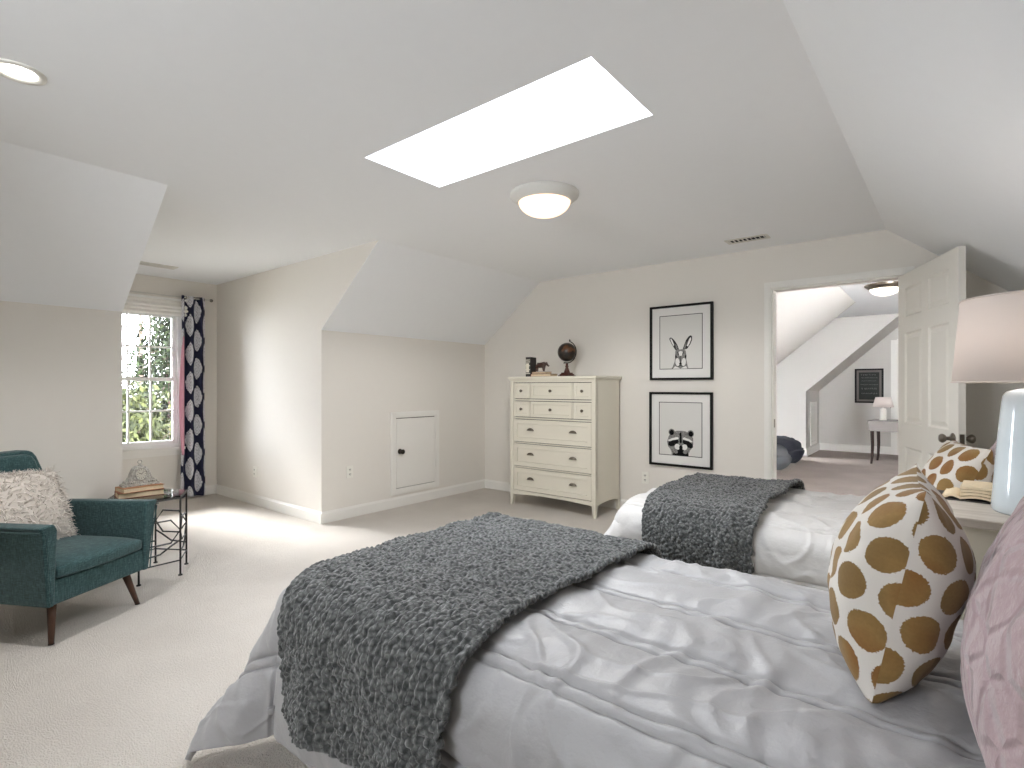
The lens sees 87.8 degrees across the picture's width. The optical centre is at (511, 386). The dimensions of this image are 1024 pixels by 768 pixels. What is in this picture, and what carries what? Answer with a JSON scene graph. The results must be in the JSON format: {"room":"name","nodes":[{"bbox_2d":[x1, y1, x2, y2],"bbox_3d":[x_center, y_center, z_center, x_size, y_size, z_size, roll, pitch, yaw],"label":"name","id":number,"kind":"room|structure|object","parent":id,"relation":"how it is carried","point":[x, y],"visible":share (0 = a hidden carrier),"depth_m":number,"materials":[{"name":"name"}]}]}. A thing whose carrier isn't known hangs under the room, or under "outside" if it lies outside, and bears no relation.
{"room":"bedroom","nodes":[
{"label":"bedroom","id":0,"kind":"room"},
{"bbox_2d":[0,301,121,498],"bbox_3d":[-3.652,0.367,2.535,0.090,1.765,2.974,0,0,39],"label":"wall","id":1,"kind":"structure","parent":0,"point":[61,366],"depth_m":3.43,"materials":[{"name":"paint"}]},
{"bbox_2d":[0,141,167,311],"bbox_3d":[-3.313,-0.887,2.263,0.900,0.745,2.974,0,0,39],"label":"sloped ceiling","id":2,"kind":"structure","parent":0,"point":[73,233],"depth_m":3.09,"materials":[{"name":"paint"}]},
{"bbox_2d":[217,240,377,511],"bbox_3d":[-2.242,0.029,5.312,3.048,2.441,0.090,0,0,39],"label":"wall","id":3,"kind":"structure","parent":0,"point":[270,323],"depth_m":5.35,"materials":[{"name":"paint"}]},
{"bbox_2d":[122,274,216,489],"bbox_3d":[-3.979,-0.030,5.679,0.120,2.560,1.715,0,0,39],"label":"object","id":4,"kind":"structure","parent":3,"relation":"in","point":[167,469],"depth_m":6.13,"materials":[{"name":"paint"}]},
{"bbox_2d":[122,311,185,459],"bbox_3d":[-3.958,-0.072,5.659,0.160,1.655,0.940,0,0,39],"label":"window","id":5,"kind":"structure","parent":4,"relation":"attached to","point":[150,448],"depth_m":5.78,"materials":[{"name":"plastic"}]},
{"bbox_2d":[123,293,187,316],"bbox_3d":[-3.894,-0.871,5.607,0.054,0.189,0.880,0,0,39],"label":"window shade","id":6,"kind":"object","parent":4,"relation":"attached to","point":[139,303],"visible":0.56,"depth_m":5.68,"materials":[{"name":"fabric"}]},
{"bbox_2d":[130,290,212,301],"bbox_3d":[-3.893,-0.980,5.606,0.103,0.070,1.369,0,0,39],"label":"curtain rod","id":7,"kind":"object","parent":4,"relation":"attached to","point":[196,298],"visible":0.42,"depth_m":5.76,"materials":[{"name":"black metal"}]},
{"bbox_2d":[179,295,204,498],"bbox_3d":[-3.575,0.113,5.953,0.096,2.235,0.298,0,0,39],"label":"curtain","id":8,"kind":"object","parent":7,"relation":"hanging from","point":[192,363],"visible":0.99,"depth_m":5.93,"materials":[{"name":"blue fabric"}]},
{"bbox_2d":[161,484,216,501],"bbox_3d":[-3.927,1.198,5.637,0.014,0.105,1.515,0,0,39],"label":"baseboard","id":9,"kind":"structure","parent":4,"relation":"attached to","point":[210,489],"depth_m":6.16,"materials":[{"name":"paint"}]},
{"bbox_2d":[253,466,256,477],"bbox_3d":[-2.729,0.905,5.639,0.072,0.116,0.009,0,0,39],"label":"wall outlet","id":10,"kind":"object","parent":3,"relation":"attached to","point":[254,467],"visible":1,"depth_m":5.63,"materials":[{"name":"white plastic"}]},
{"bbox_2d":[216,484,321,523],"bbox_3d":[-2.596,1.198,5.530,2.224,0.105,0.014,0,0,39],"label":"baseboard","id":11,"kind":"structure","parent":3,"relation":"attached to","point":[286,508],"depth_m":5.39,"materials":[{"name":"paint"}]},
{"bbox_2d":[321,330,484,511],"bbox_3d":[-1.072,0.367,5.745,0.090,1.765,2.230,0,0,39],"label":"wall","id":12,"kind":"structure","parent":0,"point":[365,378],"depth_m":5.40,"materials":[{"name":"paint"}]},
{"bbox_2d":[346,465,352,477],"bbox_3d":[-1.547,0.815,5.074,0.009,0.116,0.072,0,0,39],"label":"wall outlet","id":13,"kind":"object","parent":12,"relation":"attached to","point":[349,469],"visible":1,"depth_m":5.07,"materials":[{"name":"white plastic"}]},
{"bbox_2d":[322,479,484,523],"bbox_3d":[-1.032,1.198,5.712,0.014,0.105,2.230,0,0,39],"label":"baseboard","id":14,"kind":"structure","parent":12,"relation":"attached to","point":[371,507],"depth_m":5.51,"materials":[{"name":"paint"}]},
{"bbox_2d":[390,410,438,495],"bbox_3d":[-1.029,0.694,5.710,0.021,0.857,0.670,0,0,39],"label":"trim","id":15,"kind":"structure","parent":12,"relation":"attached to","point":[393,415],"depth_m":5.59,"materials":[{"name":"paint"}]},
{"bbox_2d":[396,417,435,487],"bbox_3d":[-1.004,0.695,5.696,0.074,0.719,0.546,0,0,39],"label":"door","id":16,"kind":"structure","parent":12,"relation":"in","point":[415,437],"depth_m":5.70,"materials":[{"name":"paint"}]},
{"bbox_2d":[322,240,538,344],"bbox_3d":[-0.733,-0.887,5.472,0.900,0.745,2.230,0,0,39],"label":"ceiling","id":17,"kind":"structure","parent":0,"point":[398,291],"depth_m":5.24,"materials":[{"name":"paint"}]},
{"bbox_2d":[0,0,885,284],"bbox_3d":[-1.703,-1.240,3.371,6.320,0.100,6.720,0,0,39],"label":"ceiling","id":18,"kind":"structure","parent":0,"point":[269,126],"depth_m":2.44,"materials":[{"name":"paint"}]},
{"bbox_2d":[0,58,46,85],"bbox_3d":[-1.867,-1.186,2.011,0.166,0.008,0.166,0,0,39],"label":"recessed light","id":19,"kind":"object","parent":18,"relation":"in","point":[12,70],"visible":1,"depth_m":2.02,"materials":[{"name":"white glass"}]},
{"bbox_2d":[139,261,178,269],"bbox_3d":[-3.482,-1.186,5.212,0.140,0.008,0.340,0,0,39],"label":"ceiling vent","id":20,"kind":"object","parent":18,"relation":"in","point":[141,262],"visible":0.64,"depth_m":5.20,"materials":[{"name":"white metal"}]},
{"bbox_2d":[387,57,634,170],"bbox_3d":[-0.074,-1.615,2.549,1.410,0.650,0.590,0,0,39],"label":"skylight","id":21,"kind":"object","parent":18,"relation":"attached to","point":[582,89],"depth_m":2.80,"materials":[{"name":"glass"}]},
{"bbox_2d":[510,181,578,218],"bbox_3d":[0.201,-1.120,3.290,0.424,0.139,0.424,0,0,39],"label":"ceiling light","id":22,"kind":"object","parent":18,"relation":"attached to","point":[538,199],"visible":1,"depth_m":3.17,"materials":[{"name":"beige glass"}]},
{"bbox_2d":[724,234,770,244],"bbox_3d":[1.895,-1.186,4.289,0.320,0.008,0.130,0,0,39],"label":"ceiling vent","id":23,"kind":"object","parent":18,"relation":"in","point":[762,236],"visible":1,"depth_m":4.28,"materials":[{"name":"white metal"}]},
{"bbox_2d":[0,450,897,767],"bbox_3d":[1.201,1.310,5.643,8.400,0.120,14.300,0,0,39],"label":"floor","id":24,"kind":"structure","parent":0,"point":[122,683],"depth_m":2.78,"materials":[{"name":"carpet"}]},
{"bbox_2d":[0,450,158,645],"bbox_3d":[-2.496,0.808,2.838,0.794,0.886,0.663,0,0,10],"label":"armchair","id":25,"kind":"object","parent":24,"relation":"on","point":[113,541],"visible":0.94,"depth_m":2.73,"materials":[{"name":"teal fabric"}]},
{"bbox_2d":[0,465,77,539],"bbox_3d":[-2.595,0.662,2.817,0.303,0.464,0.501,0,0,17],"label":"throw pillow","id":26,"kind":"object","parent":25,"relation":"on","point":[30,496],"visible":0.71,"depth_m":2.85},
{"bbox_2d":[55,535,141,577],"bbox_3d":[-2.408,0.877,2.823,0.607,0.086,0.482,0,0,10],"label":"seat cushion","id":27,"kind":"object","parent":25,"relation":"on","point":[76,555],"depth_m":2.78,"materials":[{"name":"teal fabric"}]},
{"bbox_2d":[108,490,188,586],"bbox_3d":[-2.435,0.986,3.555,0.448,0.528,0.504,0,0,39],"label":"side table","id":28,"kind":"object","parent":24,"relation":"on","point":[168,494],"visible":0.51,"depth_m":3.57,"materials":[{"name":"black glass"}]},
{"bbox_2d":[115,488,163,498],"bbox_3d":[-2.471,0.704,3.533,0.255,0.036,0.150,0,0,-43],"label":"book","id":29,"kind":"object","parent":28,"relation":"on","point":[118,495],"visible":0.73,"depth_m":3.48,"materials":[{"name":"beige paper"}]},
{"bbox_2d":[115,483,162,493],"bbox_3d":[-2.467,0.670,3.530,0.145,0.030,0.235,0,0,36],"label":"book","id":30,"kind":"object","parent":29,"relation":"on","point":[160,485],"visible":0.83,"depth_m":3.48,"materials":[{"name":"beige paper"}]},
{"bbox_2d":[119,460,159,487],"bbox_3d":[-2.471,0.570,3.533,0.073,0.169,0.212,0,0,39],"label":"mantel clock","id":31,"kind":"object","parent":30,"relation":"on","point":[139,475],"visible":1,"depth_m":3.51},
{"bbox_2d":[136,469,146,478],"bbox_3d":[-2.446,0.577,3.513,0.001,0.072,0.059,0,0,39],"label":"clock","id":32,"kind":"object","parent":31,"relation":"on","point":[140,473],"depth_m":3.51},
{"bbox_2d":[149,519,179,558],"bbox_3d":[-2.270,0.985,3.432,0.019,0.229,0.249,0,0,39],"label":"grille","id":33,"kind":"object","parent":28,"relation":"attached to","point":[165,550],"depth_m":3.47,"materials":[{"name":"black metal"}]},
{"bbox_2d":[155,509,184,541],"bbox_3d":[-2.410,0.985,3.760,0.250,0.229,0.012,0,0,7],"label":"grille","id":34,"kind":"object","parent":28,"relation":"attached to","point":[156,517],"depth_m":3.76,"materials":[{"name":"black metal"}]},
{"bbox_2d":[181,512,186,550],"bbox_3d":[-2.245,0.985,3.636,0.012,0.229,0.250,0,0,-23],"label":"grille","id":35,"kind":"object","parent":28,"relation":"attached to","point":[185,513],"depth_m":3.70,"materials":[{"name":"black metal"}]},
{"bbox_2d":[508,376,621,518],"bbox_3d":[0.535,0.574,5.525,1.066,1.352,0.525,0,0,39],"label":"dresser","id":36,"kind":"object","parent":24,"relation":"on","point":[564,430],"visible":0.99,"depth_m":5.28,"materials":[{"name":"beige paint"}]},
{"bbox_2d":[526,357,535,376],"bbox_3d":[0.199,-0.204,5.609,0.060,0.205,0.128,0,0,31],"label":"bookend","id":37,"kind":"object","parent":36,"relation":"on","point":[530,361],"visible":0.88,"depth_m":5.56,"materials":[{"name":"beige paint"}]},
{"bbox_2d":[531,374,556,376],"bbox_3d":[0.335,-0.116,5.531,0.235,0.028,0.160,0,0,35],"label":"book","id":38,"kind":"object","parent":36,"relation":"on","point":[532,375],"visible":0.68,"depth_m":5.47,"materials":[{"name":"beige paper"}]},
{"bbox_2d":[532,372,550,373],"bbox_3d":[0.311,-0.141,5.550,0.170,0.022,0.130,0,0,36],"label":"book","id":39,"kind":"object","parent":38,"relation":"on","point":[532,372],"visible":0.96,"depth_m":5.50,"materials":[{"name":"beige paper"}]},
{"bbox_2d":[535,362,548,370],"bbox_3d":[0.315,-0.206,5.546,0.182,0.097,0.056,0,0,39],"label":"animal figurine","id":40,"kind":"object","parent":39,"relation":"on","point":[542,365],"visible":1,"depth_m":5.53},
{"bbox_2d":[558,339,576,375],"bbox_3d":[0.570,-0.297,5.521,0.194,0.390,0.194,0,0,-14],"label":"globe","id":41,"kind":"object","parent":36,"relation":"on","point":[566,351],"visible":0.98,"depth_m":5.46,"materials":[{"name":"brown wood"}]},
{"bbox_2d":[777,444,791,469],"bbox_3d":[3.883,1.059,8.176,0.741,0.383,0.744,0,0,39],"label":"bean bag","id":42,"kind":"object","parent":24,"relation":"on","point":[784,459],"visible":0.23,"depth_m":7.88,"materials":[{"name":"grey fabric"}]},
{"bbox_2d":[777,436,804,462],"bbox_3d":[4.442,1.040,8.903,0.816,0.420,0.808,0,0,39],"label":"bean bag","id":43,"kind":"object","parent":24,"relation":"on","point":[794,448],"visible":0.35,"depth_m":8.58,"materials":[{"name":"black fabric"}]},
{"bbox_2d":[867,419,897,463],"bbox_3d":[6.318,0.901,8.493,0.980,0.702,0.650,0,0,43],"label":"desk","id":44,"kind":"object","parent":24,"relation":"on","point":[889,425],"visible":0.49,"depth_m":8.56,"materials":[{"name":"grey wood"}]},
{"bbox_2d":[873,397,893,419],"bbox_3d":[6.056,0.362,8.681,0.290,0.375,0.290,0,0,39],"label":"table lamp","id":45,"kind":"object","parent":44,"relation":"on","point":[882,402],"visible":0.97,"depth_m":8.62,"materials":[{"name":"white fabric"}]},
{"bbox_2d":[946,499,1009,619],"bbox_3d":[1.651,0.823,1.675,0.567,0.855,0.480,0,0,39],"label":"nightstand","id":46,"kind":"object","parent":24,"relation":"on","point":[980,523],"visible":0.02,"depth_m":1.60,"materials":[{"name":"white wood"}]},
{"bbox_2d":[938,480,991,503],"bbox_3d":[1.616,0.369,1.891,0.205,0.051,0.176,0,0,44],"label":"book","id":47,"kind":"object","parent":46,"relation":"on","point":[969,491],"visible":0.74,"depth_m":1.83,"materials":[{"name":"beige paper"}]},
{"bbox_2d":[950,290,1023,514],"bbox_3d":[1.635,0.045,1.643,0.436,0.700,0.436,0,0,39],"label":"table lamp","id":48,"kind":"object","parent":46,"relation":"on","point":[989,343],"visible":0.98,"depth_m":1.62,"materials":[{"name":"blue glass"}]},
{"bbox_3d":[0.397,0.725,1.496,2.026,1.050,0.982,0,0,39],"label":"bed","id":49,"kind":"object","parent":24,"relation":"on","visible":0},
{"bbox_2d":[185,552,985,767],"bbox_3d":[0.224,0.925,1.652,2.214,0.633,1.486,0,0,39],"label":"comforter","id":50,"kind":"object","parent":49,"relation":"on","point":[647,660],"visible":0.43,"depth_m":1.17,"materials":[{"name":"white fabric"}]},
{"bbox_2d":[277,512,663,767],"bbox_3d":[-0.090,0.783,1.858,0.810,0.416,1.276,0,0,39],"label":"throw blanket","id":51,"kind":"object","parent":50,"relation":"on","point":[374,643],"visible":0.91,"depth_m":1.48,"materials":[{"name":"grey fabric"}]},
{"bbox_2d":[827,463,975,703],"bbox_3d":[0.866,0.408,1.196,0.269,0.427,0.450,0,0,35],"label":"throw pillow","id":52,"kind":"object","parent":50,"relation":"on","point":[901,577],"visible":0.99,"depth_m":1.04,"materials":[{"name":"fabric"}]},
{"bbox_2d":[960,496,1023,767],"bbox_3d":[0.901,0.375,0.861,0.277,0.482,0.668,0,0,43],"label":"pillow","id":53,"kind":"object","parent":50,"relation":"on","point":[992,643],"visible":1,"depth_m":0.79,"materials":[{"name":"pink fabric"}]},
{"bbox_2d":[604,487,865,591],"bbox_3d":[1.581,0.925,2.813,2.214,0.633,1.486,0,0,39],"label":"comforter","id":54,"kind":"object","parent":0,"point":[793,540],"visible":0.16,"depth_m":2.45,"materials":[{"name":"white fabric"}]},
{"bbox_2d":[641,472,805,574],"bbox_3d":[1.216,0.740,3.070,0.646,0.370,1.254,0,0,39],"label":"throw blanket","id":55,"kind":"object","parent":54,"relation":"on","point":[703,519],"visible":0.95,"depth_m":2.66,"materials":[{"name":"grey fabric"}]},
{"bbox_2d":[921,440,993,489],"bbox_3d":[1.916,0.436,2.333,0.244,0.372,0.403,0,0,24],"label":"throw pillow","id":56,"kind":"object","parent":54,"relation":"on","point":[955,462],"visible":0.35,"depth_m":2.20,"materials":[{"name":"fabric"}]},
{"bbox_2d":[990,440,996,481],"bbox_3d":[2.183,0.385,2.299,0.265,0.479,0.662,0,0,38],"label":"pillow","id":57,"kind":"object","parent":54,"relation":"on","point":[993,447],"visible":0.02,"depth_m":2.40,"materials":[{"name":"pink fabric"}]},
{"bbox_2d":[485,230,1023,499],"bbox_3d":[1.687,-0.030,5.034,5.300,2.560,0.120,0,0,39],"label":"wall","id":58,"kind":"structure","parent":0,"point":[606,315],"depth_m":5.07,"materials":[{"name":"paint"}]},
{"bbox_2d":[485,479,626,508],"bbox_3d":[0.909,1.198,5.573,3.213,0.105,0.014,0,0,39],"label":"baseboard","id":59,"kind":"structure","parent":58,"relation":"attached to","point":[491,484],"depth_m":6.36,"materials":[{"name":"paint"}]},
{"bbox_2d":[642,471,648,483],"bbox_3d":[1.315,0.900,5.250,0.072,0.116,0.009,0,0,39],"label":"wall outlet","id":60,"kind":"object","parent":58,"relation":"attached to","point":[645,475],"visible":1,"depth_m":5.24,"materials":[{"name":"white plastic"}]},
{"bbox_2d":[649,392,712,469],"bbox_3d":[1.585,0.406,5.017,0.607,0.705,0.032,0,0,39],"label":"picture frame","id":61,"kind":"object","parent":58,"relation":"attached to","point":[680,423],"visible":1,"depth_m":5.01,"materials":[{"name":"wood"}]},
{"bbox_2d":[660,402,701,456],"bbox_3d":[1.586,0.402,5.018,0.411,0.502,0.001,0,0,39],"label":"print","id":62,"kind":"object","parent":61,"relation":"attached to","point":[680,422],"depth_m":5.01,"materials":[{"name":"white paper"}]},
{"bbox_2d":[650,301,713,379],"bbox_3d":[1.588,-0.417,5.014,0.605,0.710,0.032,0,0,39],"label":"picture frame","id":63,"kind":"object","parent":58,"relation":"attached to","point":[681,335],"visible":1,"depth_m":5.00,"materials":[{"name":"wood"}]},
{"bbox_2d":[660,314,701,368],"bbox_3d":[1.589,-0.420,5.016,0.409,0.507,0.001,0,0,39],"label":"print","id":64,"kind":"object","parent":63,"relation":"attached to","point":[680,334],"depth_m":5.01,"materials":[{"name":"white paper"}]},
{"bbox_2d":[764,266,914,479],"bbox_3d":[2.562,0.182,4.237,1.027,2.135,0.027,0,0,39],"label":"trim","id":65,"kind":"structure","parent":58,"relation":"attached to","point":[768,287],"depth_m":4.52,"materials":[{"name":"paint"}]},
{"bbox_2d":[898,246,975,474],"bbox_3d":[2.746,0.209,3.514,0.177,2.045,0.943,0,0,18],"label":"door","id":66,"kind":"structure","parent":58,"relation":"in","point":[931,408],"depth_m":3.46,"materials":[{"name":"paint"}]},
{"bbox_2d":[806,391,818,447],"bbox_3d":[5.633,0.669,10.038,0.080,1.161,1.296,0,0,39],"label":"wall","id":67,"kind":"structure","parent":0,"point":[812,396],"depth_m":9.75,"materials":[{"name":"paint"}]},
{"bbox_2d":[806,443,819,455],"bbox_3d":[5.668,1.180,10.007,0.014,0.140,1.300,0,0,39],"label":"baseboard","id":68,"kind":"structure","parent":67,"relation":"attached to","point":[816,447],"depth_m":9.92,"materials":[{"name":"paint"}]},
{"bbox_2d":[810,402,816,445],"bbox_3d":[5.692,0.690,10.038,0.012,0.800,0.620,0,0,39],"label":"door","id":69,"kind":"structure","parent":67,"relation":"in","point":[813,405],"depth_m":10.03,"materials":[{"name":"paint"}]},
{"bbox_2d":[777,286,854,363],"bbox_3d":[2.819,-0.356,6.690,2.130,1.809,3.880,0,0,39],"label":"sloped ceiling","id":70,"kind":"structure","parent":0,"point":[800,313],"depth_m":6.68,"materials":[{"name":"paint"}]},
{"bbox_2d":[777,314,897,448],"bbox_3d":[4.982,0.030,9.775,3.515,2.440,0.080,0,0,39],"label":"wall","id":71,"kind":"structure","parent":0,"point":[833,344],"depth_m":9.45,"materials":[{"name":"paint"}]},
{"bbox_2d":[782,303,853,359],"bbox_3d":[3.643,0.030,8.465,3.070,2.440,0.080,0,0,39],"label":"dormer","id":72,"kind":"object","parent":71,"relation":"attached to","point":[853,303],"visible":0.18,"depth_m":7.76,"materials":[{"name":"paint"}]},
{"bbox_2d":[808,317,897,390],"bbox_3d":[6.176,-0.583,9.601,1.435,1.344,1.296,0,0,39],"label":"ceiling","id":73,"kind":"structure","parent":0,"point":[893,325],"depth_m":9.57,"materials":[{"name":"paint"}]},
{"bbox_2d":[819,327,897,446],"bbox_3d":[7.356,0.000,9.548,3.500,2.500,0.100,0,0,39],"label":"wall","id":74,"kind":"structure","parent":0,"point":[842,420],"depth_m":10.18,"materials":[{"name":"paint"}]},
{"bbox_2d":[820,443,890,453],"bbox_3d":[6.517,1.180,10.149,1.160,0.140,0.014,0,0,39],"label":"baseboard","id":75,"kind":"structure","parent":74,"relation":"attached to","point":[823,446],"depth_m":10.15,"materials":[{"name":"paint"}]},
{"bbox_2d":[855,368,883,402],"bbox_3d":[6.703,-0.013,9.988,0.450,0.645,0.030,0,0,39],"label":"picture frame","id":76,"kind":"object","parent":74,"relation":"attached to","point":[869,383],"visible":0.99,"depth_m":9.99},
{"bbox_2d":[891,339,897,454],"bbox_3d":[7.357,0.190,9.470,1.000,2.120,0.020,0,0,39],"label":"trim","id":77,"kind":"structure","parent":74,"relation":"attached to","point":[894,343],"depth_m":9.74,"materials":[{"name":"paint"}]},
{"bbox_2d":[897,344,897,454],"bbox_3d":[7.360,0.235,9.473,0.820,2.030,0.020,0,0,39],"label":"door","id":78,"kind":"structure","parent":74,"relation":"in","point":[897,344],"depth_m":9.72,"materials":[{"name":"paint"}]},
{"bbox_2d":[837,280,897,317],"bbox_3d":[4.388,-1.240,7.532,5.600,0.100,7.160,0,0,39],"label":"ceiling","id":79,"kind":"structure","parent":0,"point":[866,303],"depth_m":7.63,"materials":[{"name":"paint"}]},
{"bbox_2d":[864,281,897,295],"bbox_3d":[4.341,-1.123,6.197,0.400,0.134,0.400,0,0,39],"label":"ceiling light","id":80,"kind":"object","parent":79,"relation":"attached to","point":[886,288],"visible":0.93,"depth_m":6.10,"materials":[{"name":"white glass"}]},
{"bbox_2d":[783,0,1023,291],"bbox_3d":[1.149,-0.765,1.078,1.205,0.990,6.745,0,0,40],"label":"ceiling","id":81,"kind":"structure","parent":0,"point":[925,97],"depth_m":1.80,"materials":[{"name":"paint"}]},
{"label":"outside","id":82,"kind":"structure","parent":0,"visible":0},
{"bbox_3d":[-17.091,4.350,20.157,38.100,0.200,70.000,0,0,39],"label":"ground","id":83,"kind":"structure","parent":82,"visible":0},
{"bbox_2d":[122,315,157,393],"bbox_3d":[-10.405,-0.041,15.051,4.077,8.584,4.245,0,0,39],"label":"bare tree","id":84,"kind":"object","parent":83,"relation":"on","point":[142,351],"visible":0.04,"depth_m":14.89,"materials":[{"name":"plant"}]},
{"bbox_2d":[122,316,171,436],"bbox_3d":[-6.448,1.129,9.982,3.248,6.397,3.263,0,0,-22],"label":"conifer tree","id":85,"kind":"object","parent":83,"relation":"on","point":[161,327],"visible":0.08,"depth_m":9.64,"materials":[{"name":"green plant"}]},
{"bbox_2d":[122,374,171,442],"bbox_3d":[-5.854,2.032,8.117,2.984,4.442,2.813,0,0,1],"label":"broadleaf tree","id":86,"kind":"object","parent":83,"relation":"on","point":[138,423],"visible":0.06,"depth_m":7.94,"materials":[{"name":"green plant"}]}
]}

